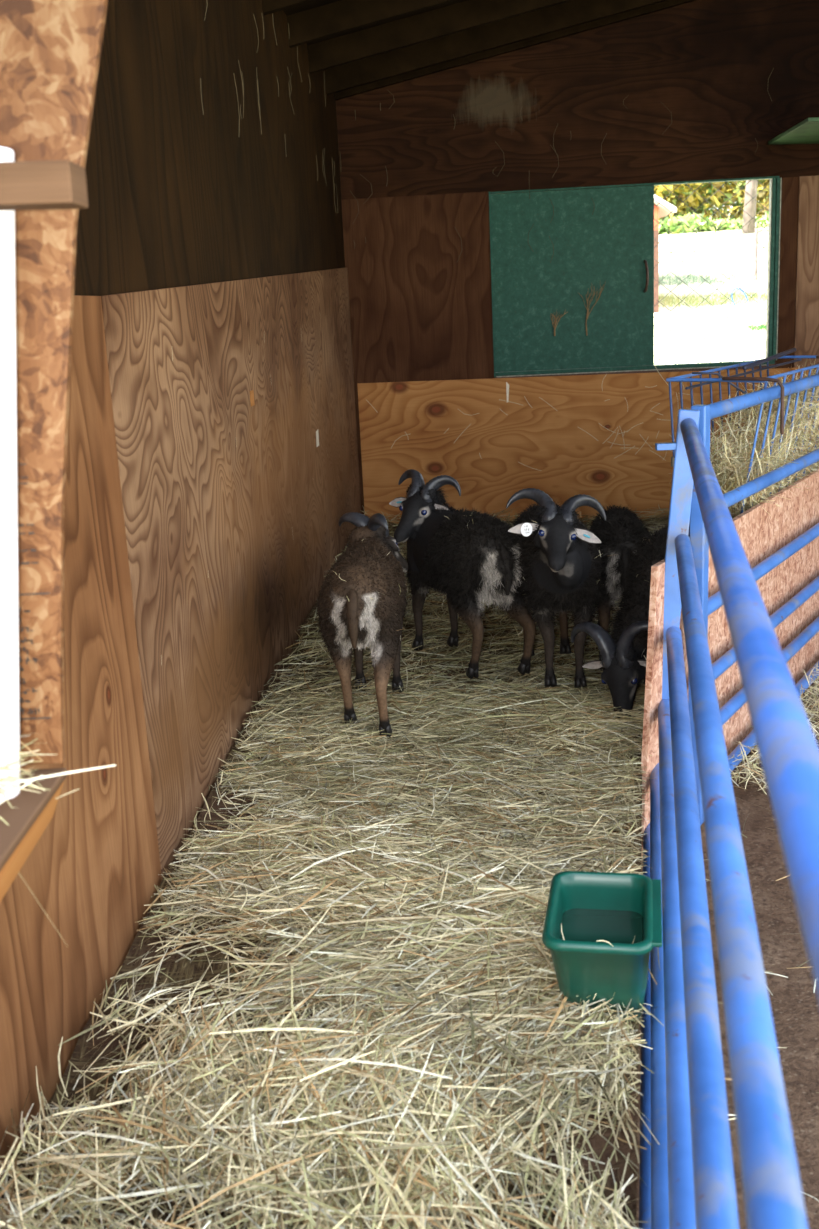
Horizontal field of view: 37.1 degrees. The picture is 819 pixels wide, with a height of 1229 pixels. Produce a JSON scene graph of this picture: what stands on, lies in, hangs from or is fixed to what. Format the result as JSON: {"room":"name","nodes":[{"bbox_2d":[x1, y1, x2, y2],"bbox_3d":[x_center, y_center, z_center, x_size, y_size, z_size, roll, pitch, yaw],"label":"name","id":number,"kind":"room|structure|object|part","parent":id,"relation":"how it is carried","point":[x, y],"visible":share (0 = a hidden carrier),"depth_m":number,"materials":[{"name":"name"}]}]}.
{"room":"farm building","nodes":[
{"label":"farm building","id":0,"kind":"room"},
{"bbox_2d":[0,0,360,1169],"bbox_3d":[-0.622,-0.801,3.433,0.064,3.050,7.683,-2,14,4],"label":"wall","id":1,"kind":"structure","parent":0,"point":[199,241],"depth_m":3.15,"materials":[{"name":"brown wood"}]},
{"bbox_2d":[0,0,107,901],"bbox_3d":[-0.599,-0.129,0.528,0.693,1.350,1.731,-3,14,0],"label":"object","id":2,"kind":"structure","parent":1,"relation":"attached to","point":[50,50],"depth_m":1.35,"materials":[{"name":"brown wood"}]},
{"bbox_2d":[0,147,19,801],"bbox_3d":[-0.457,-0.110,1.343,0.136,0.762,0.049,-3,14,0],"label":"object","id":3,"kind":"object","parent":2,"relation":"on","point":[9,617],"visible":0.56,"depth_m":1.33,"materials":[{"name":"plastic"}]},
{"bbox_3d":[-0.553,0.409,0.662,0.284,0.012,1.730,-3,14,0],"label":"board","id":4,"kind":"part","parent":2,"relation":"part of","materials":[{"name":"brown wood"}]},
{"bbox_3d":[-0.641,-0.411,1.191,0.637,0.052,0.064,-3,14,0],"label":"timber rail","id":5,"kind":"part","parent":2,"relation":"part of","materials":[{"name":"brown wood"}]},
{"bbox_2d":[0,733,115,946],"bbox_3d":[-0.507,0.254,1.403,0.356,0.294,0.198,-3,14,0],"label":"hay","id":6,"kind":"object","parent":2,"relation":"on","point":[14,780],"visible":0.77,"depth_m":1.39,"materials":[{"name":"plant"}]},
{"bbox_2d":[250,390,254,406],"bbox_3d":[-0.534,-0.734,4.138,0.003,0.052,0.056,-2,14,4],"label":"wood patch","id":7,"kind":"object","parent":1,"relation":"attached to","point":[251,391],"visible":1,"depth_m":4.13,"materials":[{"name":"orange wood"}]},
{"bbox_2d":[316,430,318,446],"bbox_3d":[-0.424,-0.813,5.624,0.001,0.075,0.080,-2,14,4],"label":"paper scrap","id":8,"kind":"object","parent":1,"relation":"attached to","point":[317,433],"visible":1,"depth_m":5.62,"materials":[{"name":"white paper"}]},
{"bbox_2d":[161,337,694,664],"bbox_3d":[-0.240,-0.893,5.353,1.807,1.082,4.915,5,16,28],"label":"straws","id":9,"kind":"object","parent":1,"relation":"attached to","point":[301,337],"visible":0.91,"depth_m":7.13,"materials":[{"name":"beige plant"}]},
{"bbox_2d":[262,0,695,100],"bbox_3d":[1.795,-2.767,3.760,5.350,1.174,5.850,-2,14,4],"label":"ceiling","id":10,"kind":"structure","parent":0,"point":[361,46],"depth_m":5.80,"materials":[{"name":"brown wood"}]},
{"bbox_2d":[200,0,773,261],"bbox_3d":[-0.149,-2.107,5.480,2.029,1.005,4.533,7,17,35],"label":"cobweb","id":11,"kind":"object","parent":10,"relation":"hanging from","point":[206,0],"visible":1,"depth_m":5.34},
{"bbox_2d":[336,0,818,522],"bbox_3d":[2.166,-2.217,6.807,5.300,3.900,0.056,-2,14,4],"label":"wall","id":12,"kind":"structure","parent":0,"point":[421,322],"depth_m":6.88,"materials":[{"name":"brown wood"}]},
{"bbox_2d":[506,382,508,401],"bbox_3d":[0.574,-1.299,7.116,0.017,0.120,0.001,-2,14,4],"label":"scrap","id":13,"kind":"object","parent":12,"relation":"attached to","point":[507,384],"visible":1,"depth_m":7.11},
{"bbox_3d":[1.996,-0.870,7.136,4.566,1.146,0.012,-2,14,4],"label":"kick panel","id":14,"kind":"part","parent":12,"relation":"part of","materials":[{"name":"brown wood"}]},
{"bbox_2d":[489,176,781,376],"bbox_3d":[1.339,-1.913,6.941,1.742,1.032,0.111,-2,14,4],"label":"window","id":15,"kind":"structure","parent":12,"relation":"in","point":[612,246],"depth_m":6.95,"materials":[{"name":"green paint"}]},
{"bbox_2d":[550,310,565,335],"bbox_3d":[0.861,-1.679,7.010,0.102,0.152,0.008,-2,14,4],"label":"weed","id":16,"kind":"object","parent":15,"relation":"attached to","point":[553,316],"visible":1,"depth_m":7.01,"materials":[{"name":"plant"}]},
{"bbox_2d":[491,185,653,371],"bbox_3d":[0.934,-1.906,6.970,0.911,0.987,0.018,-2,14,4],"label":"shutter","id":17,"kind":"object","parent":15,"relation":"attached to","point":[611,246],"depth_m":6.96,"materials":[{"name":"green paint"}]},
{"bbox_2d":[581,283,604,334],"bbox_3d":[1.044,-1.753,6.980,0.162,0.304,0.008,-2,14,4],"label":"weed","id":18,"kind":"object","parent":15,"relation":"attached to","point":[587,308],"visible":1,"depth_m":6.97,"materials":[{"name":"brown plant"}]},
{"bbox_3d":[1.281,-1.413,7.069,1.550,0.005,0.058,-2,14,4],"label":"sill","id":19,"kind":"part","parent":15,"relation":"part of","materials":[{"name":"green wood"}]},
{"bbox_3d":[1.339,-1.915,6.907,0.020,0.181,0.048,-6,14,-12],"label":"handle","id":20,"kind":"part","parent":15,"relation":"part of","materials":[{"name":"black metal"}]},
{"bbox_2d":[768,117,818,144],"bbox_3d":[2.950,-2.481,6.199,2.030,0.073,0.880,-2,14,4],"label":"wall shelf","id":21,"kind":"object","parent":12,"relation":"attached to","point":[806,131],"visible":1,"depth_m":6.33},
{"bbox_2d":[636,680,818,1228],"bbox_3d":[2.029,0.553,3.708,6.000,0.036,7.680,-3,14,0],"label":"floor","id":22,"kind":"structure","parent":0,"point":[794,1005],"depth_m":2.79,"materials":[{"name":"brown soil"}]},
{"bbox_2d":[0,517,668,1228],"bbox_3d":[1.188,0.221,4.106,3.413,0.135,6.378,-2,14,5],"label":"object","id":23,"kind":"structure","parent":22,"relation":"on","point":[182,969],"depth_m":2.46,"materials":[{"name":"beige plant"}]},
{"bbox_2d":[0,504,668,1228],"bbox_3d":[1.113,0.171,4.143,3.233,0.207,6.473,-2,14,4],"label":"straw","id":24,"kind":"object","parent":23,"relation":"on","point":[442,1095],"visible":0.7,"depth_m":2.31,"materials":[{"name":"plant"}]},
{"bbox_2d":[315,512,408,737],"bbox_3d":[-0.138,0.016,3.886,0.275,0.615,0.724,-2,14,3],"label":"sheep","id":25,"kind":"object","parent":24,"relation":"on","point":[362,602],"visible":1,"depth_m":3.66},
{"bbox_2d":[389,469,535,678],"bbox_3d":[0.178,-0.156,4.373,0.340,0.684,0.754,-10,16,-28],"label":"sheep","id":26,"kind":"object","parent":24,"relation":"on","point":[470,557],"visible":0.99,"depth_m":4.21},
{"bbox_2d":[506,488,605,687],"bbox_3d":[0.492,-0.122,4.162,0.334,0.690,0.877,-2,14,2],"label":"sheep","id":27,"kind":"object","parent":24,"relation":"on","point":[560,562],"visible":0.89,"depth_m":3.94},
{"bbox_2d":[542,871,661,1021],"bbox_3d":[0.362,0.635,2.270,0.209,0.206,0.291,0,14,11],"label":"bucket","id":28,"kind":"object","parent":24,"relation":"on","point":[590,907],"visible":0.94,"depth_m":2.24,"materials":[{"name":"plastic"}]},
{"bbox_2d":[561,924,659,969],"bbox_3d":[0.359,0.589,2.171,0.161,0.083,0.160,-3,14,0],"label":"straws","id":29,"kind":"object","parent":28,"relation":"in","point":[561,924],"visible":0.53,"depth_m":2.12,"materials":[{"name":"beige plant"}]},
{"bbox_2d":[589,503,651,658],"bbox_3d":[0.785,-0.148,4.562,0.288,0.517,0.766,-1,14,7],"label":"sheep","id":30,"kind":"object","parent":24,"relation":"on","point":[621,530],"visible":0.44,"depth_m":4.28},
{"bbox_2d":[571,523,689,722],"bbox_3d":[0.876,-0.028,4.042,0.354,0.575,0.872,9,18,38],"label":"sheep","id":31,"kind":"object","parent":24,"relation":"on","point":[623,654],"visible":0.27,"depth_m":3.77},
{"bbox_2d":[639,409,818,1228],"bbox_3d":[0.369,0.509,1.600,0.160,1.211,3.900,0,14,11],"label":"gate","id":32,"kind":"object","parent":22,"relation":"on","point":[689,1178],"visible":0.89,"depth_m":1.50,"materials":[{"name":"blue metal"}]},
{"bbox_3d":[0.345,1.047,1.731,0.042,0.042,3.812,0,14,11],"label":"rail","id":33,"kind":"part","parent":32,"relation":"part of","materials":[{"name":"blue metal"}]},
{"bbox_3d":[0.357,0.896,1.693,0.042,0.042,3.812,0,14,11],"label":"rail","id":34,"kind":"part","parent":32,"relation":"part of","materials":[{"name":"blue metal"}]},
{"bbox_3d":[0.370,0.719,1.649,0.042,0.042,3.812,0,14,11],"label":"rail","id":35,"kind":"part","parent":32,"relation":"part of","materials":[{"name":"blue metal"}]},
{"bbox_3d":[0.724,0.041,3.407,0.185,1.211,0.062,-7,15,-17],"label":"post","id":36,"kind":"part","parent":32,"relation":"part of","materials":[{"name":"blue metal"}]},
{"bbox_3d":[0.383,0.516,1.599,0.042,0.042,3.812,0,14,11],"label":"rail","id":37,"kind":"part","parent":32,"relation":"part of","materials":[{"name":"blue metal"}]},
{"bbox_3d":[0.393,0.265,1.536,0.042,0.042,3.812,0,14,11],"label":"rail","id":38,"kind":"part","parent":32,"relation":"part of","materials":[{"name":"blue metal"}]},
{"bbox_3d":[0.392,-0.038,1.461,0.042,0.042,3.812,0,14,11],"label":"rail","id":39,"kind":"part","parent":32,"relation":"part of","materials":[{"name":"blue metal"}]},
{"bbox_2d":[641,468,818,856],"bbox_3d":[1.465,-0.105,4.632,0.018,0.845,3.230,6,16,31],"label":"board","id":40,"kind":"object","parent":22,"relation":"on","point":[759,540],"visible":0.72,"depth_m":4.14,"materials":[{"name":"brown wood"}]},
{"bbox_2d":[688,374,818,825],"bbox_3d":[1.666,-0.347,4.808,0.042,1.230,3.268,6,16,31],"label":"metal fence","id":41,"kind":"object","parent":22,"relation":"on","point":[698,538],"visible":0.38,"depth_m":3.82,"materials":[{"name":"blue metal"}]},
{"bbox_3d":[0.826,0.024,3.486,0.042,1.230,0.048,6,16,31],"label":"post","id":42,"kind":"part","parent":41,"relation":"part of","materials":[{"name":"blue metal"}]},
{"bbox_2d":[666,348,818,513],"bbox_3d":[1.454,-0.724,4.723,0.413,0.533,1.625,6,16,31],"label":"pet feeder","id":43,"kind":"object","parent":41,"relation":"hanging from","point":[729,379],"visible":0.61,"depth_m":4.30,"materials":[{"name":"blue paint"}]},
{"bbox_3d":[0.972,-0.553,4.181,0.179,0.507,0.009,6,16,31],"label":"basket rod","id":44,"kind":"part","parent":43,"relation":"part of","materials":[{"name":"blue metal"}]},
{"bbox_3d":[1.028,-0.578,4.270,0.179,0.507,0.009,6,16,31],"label":"basket rod","id":45,"kind":"part","parent":43,"relation":"part of","materials":[{"name":"blue metal"}]},
{"bbox_3d":[1.085,-0.603,4.358,0.179,0.507,0.009,6,16,31],"label":"basket rod","id":46,"kind":"part","parent":43,"relation":"part of","materials":[{"name":"blue metal"}]},
{"bbox_3d":[1.141,-0.628,4.447,0.179,0.507,0.009,6,16,31],"label":"basket rod","id":47,"kind":"part","parent":43,"relation":"part of","materials":[{"name":"blue metal"}]},
{"bbox_3d":[1.197,-0.653,4.536,0.179,0.507,0.009,6,16,31],"label":"basket rod","id":48,"kind":"part","parent":43,"relation":"part of","materials":[{"name":"blue metal"}]},
{"bbox_3d":[1.232,-0.954,4.707,0.012,0.012,1.372,6,16,31],"label":"rod","id":49,"kind":"part","parent":43,"relation":"part of","materials":[{"name":"blue paint"}]},
{"bbox_3d":[1.018,-0.778,4.053,0.354,0.016,0.034,8,18,38],"label":"rod","id":50,"kind":"part","parent":43,"relation":"part of","materials":[{"name":"blue paint"}]},
{"bbox_3d":[1.254,-0.678,4.624,0.179,0.507,0.009,6,16,31],"label":"basket rod","id":51,"kind":"part","parent":43,"relation":"part of","materials":[{"name":"blue metal"}]},
{"bbox_3d":[1.310,-0.703,4.713,0.179,0.507,0.009,6,16,31],"label":"basket rod","id":52,"kind":"part","parent":43,"relation":"part of","materials":[{"name":"blue metal"}]},
{"bbox_3d":[1.367,-0.727,4.802,0.179,0.507,0.009,6,16,31],"label":"basket rod","id":53,"kind":"part","parent":43,"relation":"part of","materials":[{"name":"blue metal"}]},
{"bbox_3d":[1.307,-0.929,4.679,0.758,0.028,1.123,-3,14,0],"label":"rod","id":54,"kind":"part","parent":43,"relation":"part of","materials":[{"name":"blue metal"}]},
{"bbox_2d":[669,359,818,523],"bbox_3d":[1.517,-0.682,4.846,0.498,0.598,1.918,6,16,31],"label":"hay","id":55,"kind":"object","parent":43,"relation":"in","point":[732,474],"visible":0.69,"depth_m":4.40,"materials":[{"name":"plant"}]},
{"bbox_3d":[1.423,-0.752,4.891,0.179,0.507,0.009,6,16,31],"label":"basket rod","id":56,"kind":"part","parent":43,"relation":"part of","materials":[{"name":"blue metal"}]},
{"bbox_3d":[1.479,-0.777,4.979,0.179,0.507,0.009,6,16,31],"label":"basket rod","id":57,"kind":"part","parent":43,"relation":"part of","materials":[{"name":"blue metal"}]},
{"bbox_3d":[1.156,-0.542,4.109,0.090,0.503,0.009,4,15,24],"label":"basket rod","id":58,"kind":"part","parent":43,"relation":"part of","materials":[{"name":"blue paint"}]},
{"bbox_3d":[1.536,-0.802,5.068,0.179,0.507,0.009,6,16,31],"label":"basket rod","id":59,"kind":"part","parent":43,"relation":"part of","materials":[{"name":"blue metal"}]},
{"bbox_3d":[1.216,-0.569,4.204,0.090,0.503,0.009,4,15,24],"label":"basket rod","id":60,"kind":"part","parent":43,"relation":"part of","materials":[{"name":"blue paint"}]},
{"bbox_3d":[1.592,-0.827,5.157,0.179,0.507,0.009,6,16,31],"label":"basket rod","id":61,"kind":"part","parent":43,"relation":"part of","materials":[{"name":"blue metal"}]},
{"bbox_3d":[1.479,-1.047,4.981,0.018,0.034,1.031,4,16,27],"label":"rod","id":62,"kind":"part","parent":43,"relation":"part of","materials":[{"name":"blue metal"}]},
{"bbox_3d":[1.276,-0.595,4.298,0.090,0.503,0.009,4,15,24],"label":"basket rod","id":63,"kind":"part","parent":43,"relation":"part of","materials":[{"name":"blue paint"}]},
{"bbox_3d":[1.336,-0.622,4.393,0.090,0.503,0.009,4,15,24],"label":"basket rod","id":64,"kind":"part","parent":43,"relation":"part of","materials":[{"name":"blue paint"}]},
{"bbox_3d":[1.397,-0.648,4.487,0.090,0.503,0.009,4,15,24],"label":"basket rod","id":65,"kind":"part","parent":43,"relation":"part of","materials":[{"name":"blue paint"}]},
{"bbox_3d":[1.505,-0.922,4.542,0.012,0.012,1.372,6,16,31],"label":"rod","id":66,"kind":"part","parent":43,"relation":"part of","materials":[{"name":"blue paint"}]},
{"bbox_3d":[1.732,-1.094,5.178,0.352,0.016,0.012,6,16,31],"label":"rod","id":67,"kind":"part","parent":43,"relation":"part of","materials":[{"name":"blue paint"}]},
{"bbox_3d":[1.456,-0.675,4.582,0.090,0.503,0.009,4,15,24],"label":"basket rod","id":68,"kind":"part","parent":43,"relation":"part of","materials":[{"name":"blue paint"}]},
{"bbox_3d":[1.516,-0.701,4.676,0.082,0.503,0.043,-3,14,0],"label":"basket rod","id":69,"kind":"part","parent":43,"relation":"part of","materials":[{"name":"blue paint"}]},
{"bbox_3d":[1.577,-0.728,4.771,0.082,0.503,0.043,-3,14,0],"label":"basket rod","id":70,"kind":"part","parent":43,"relation":"part of","materials":[{"name":"blue paint"}]},
{"bbox_3d":[1.667,-0.374,4.806,0.042,0.042,3.251,6,16,31],"label":"rail","id":71,"kind":"part","parent":41,"relation":"part of","materials":[{"name":"blue metal"}]},
{"bbox_3d":[1.641,-0.920,4.670,0.042,0.042,3.251,6,16,31],"label":"rail","id":72,"kind":"part","parent":41,"relation":"part of","materials":[{"name":"blue metal"}]},
{"bbox_3d":[1.677,-0.167,4.857,0.042,0.042,3.251,6,16,31],"label":"rail","id":73,"kind":"part","parent":41,"relation":"part of","materials":[{"name":"blue metal"}]},
{"bbox_3d":[1.685,-0.004,4.898,0.042,0.042,3.251,6,16,31],"label":"rail","id":74,"kind":"part","parent":41,"relation":"part of","materials":[{"name":"blue metal"}]},
{"bbox_3d":[1.654,-0.654,4.736,0.042,0.042,3.251,6,16,31],"label":"rail","id":75,"kind":"part","parent":41,"relation":"part of","materials":[{"name":"blue metal"}]},
{"bbox_3d":[1.694,0.178,4.944,0.042,0.042,3.251,6,16,31],"label":"rail","id":76,"kind":"part","parent":41,"relation":"part of","materials":[{"name":"blue metal"}]},
{"bbox_2d":[705,658,818,1200],"bbox_3d":[1.414,0.570,3.414,1.360,0.157,4.388,1,15,16],"label":"hay","id":77,"kind":"object","parent":22,"relation":"on","point":[757,757],"visible":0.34,"depth_m":3.94,"materials":[{"name":"plant"}]},
{"label":"outside","id":78,"kind":"structure","parent":0,"visible":0},
{"bbox_2d":[654,227,768,364],"bbox_3d":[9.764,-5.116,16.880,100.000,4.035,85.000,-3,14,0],"label":"ground","id":79,"kind":"structure","parent":78,"point":[693,241],"depth_m":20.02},
{"bbox_2d":[654,194,676,312],"bbox_3d":[3.124,-6.175,20.864,2.080,2.380,3.600,-3,14,0],"label":"shed","id":80,"kind":"object","parent":79,"relation":"on","point":[660,211],"visible":0.14,"depth_m":19.35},
{"bbox_3d":[3.934,-5.387,19.494,0.080,1.440,0.060,-3,14,0],"label":"corner post","id":81,"kind":"part","parent":80,"relation":"part of","materials":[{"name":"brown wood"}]},
{"bbox_2d":[659,270,748,284],"bbox_3d":[5.026,-6.208,22.515,2.272,0.277,1.160,-3,14,0],"label":"grass","id":82,"kind":"structure","parent":79,"relation":"on","point":[691,276],"depth_m":22.42,"materials":[{"name":"green plant"}]},
{"bbox_2d":[654,179,769,220],"bbox_3d":[5.878,-13.142,31.070,6.472,7.698,4.460,2,15,19],"label":"autumn tree","id":83,"kind":"object","parent":79,"relation":"on","point":[659,190],"visible":0.06,"depth_m":31.08,"materials":[{"name":"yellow plant"}]},
{"bbox_2d":[659,289,766,306],"bbox_3d":[5.351,-5.332,20.482,2.846,0.273,1.134,-3,14,0],"label":"grass","id":84,"kind":"structure","parent":79,"relation":"on","point":[672,299],"depth_m":20.43,"materials":[{"name":"green plant"}]},
{"bbox_2d":[659,228,767,279],"bbox_3d":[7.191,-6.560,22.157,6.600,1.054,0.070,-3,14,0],"label":"wire fence","id":85,"kind":"object","parent":79,"relation":"on","point":[755,248],"visible":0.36,"depth_m":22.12,"materials":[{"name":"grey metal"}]},
{"bbox_3d":[6.293,-6.491,22.164,0.065,1.000,0.065,-8,15,-22],"label":"fence post","id":86,"kind":"part","parent":85,"relation":"part of","materials":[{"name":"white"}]},
{"bbox_2d":[659,211,768,234],"bbox_3d":[10.077,-9.717,30.084,15.412,0.924,2.807,-3,14,0],"label":"brush","id":87,"kind":"object","parent":79,"relation":"on","point":[694,221],"visible":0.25,"depth_m":29.09,"materials":[{"name":"green plant"}]},
{"bbox_2d":[663,179,769,219],"bbox_3d":[9.813,-13.390,31.463,7.006,7.968,5.355,-3,14,0],"label":"autumn tree","id":88,"kind":"object","parent":79,"relation":"on","point":[762,194],"visible":0.06,"depth_m":31.39,"materials":[{"name":"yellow plant"}]},
{"bbox_2d":[666,180,767,219],"bbox_3d":[7.667,-13.947,31.892,5.018,8.865,5.652,-16,19,-42],"label":"autumn tree","id":89,"kind":"object","parent":79,"relation":"on","point":[700,202],"visible":0.02,"depth_m":31.79,"materials":[{"name":"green plant"}]},
{"bbox_2d":[674,182,766,218],"bbox_3d":[7.997,-16.502,38.221,9.265,11.196,6.765,10,19,42],"label":"tree","id":90,"kind":"object","parent":79,"relation":"on","point":[743,182],"visible":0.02,"depth_m":39.04,"materials":[{"name":"green plant"}]},
{"bbox_2d":[701,182,767,220],"bbox_3d":[10.858,-16.795,39.820,9.993,10.941,7.880,-3,14,0],"label":"tree","id":91,"kind":"object","parent":79,"relation":"on","point":[727,182],"visible":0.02,"depth_m":39.16,"materials":[{"name":"green plant"}]},
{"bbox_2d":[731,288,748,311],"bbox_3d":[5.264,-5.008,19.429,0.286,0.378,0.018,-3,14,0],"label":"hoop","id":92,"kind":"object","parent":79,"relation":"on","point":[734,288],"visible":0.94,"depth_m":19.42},
{"bbox_2d":[742,180,757,232],"bbox_3d":[7.842,-13.494,27.245,4.153,9.696,3.056,-8,15,-18],"label":"tree","id":93,"kind":"object","parent":79,"relation":"on","point":[751,187],"visible":0.02,"depth_m":28.15,"materials":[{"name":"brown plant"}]},
{"bbox_2d":[747,321,765,330],"bbox_3d":[5.301,-4.291,18.115,0.582,0.141,0.348,-3,14,0],"label":"weeds","id":94,"kind":"object","parent":79,"relation":"on","point":[752,327],"visible":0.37,"depth_m":18.11,"materials":[{"name":"green plant"}]}
]}

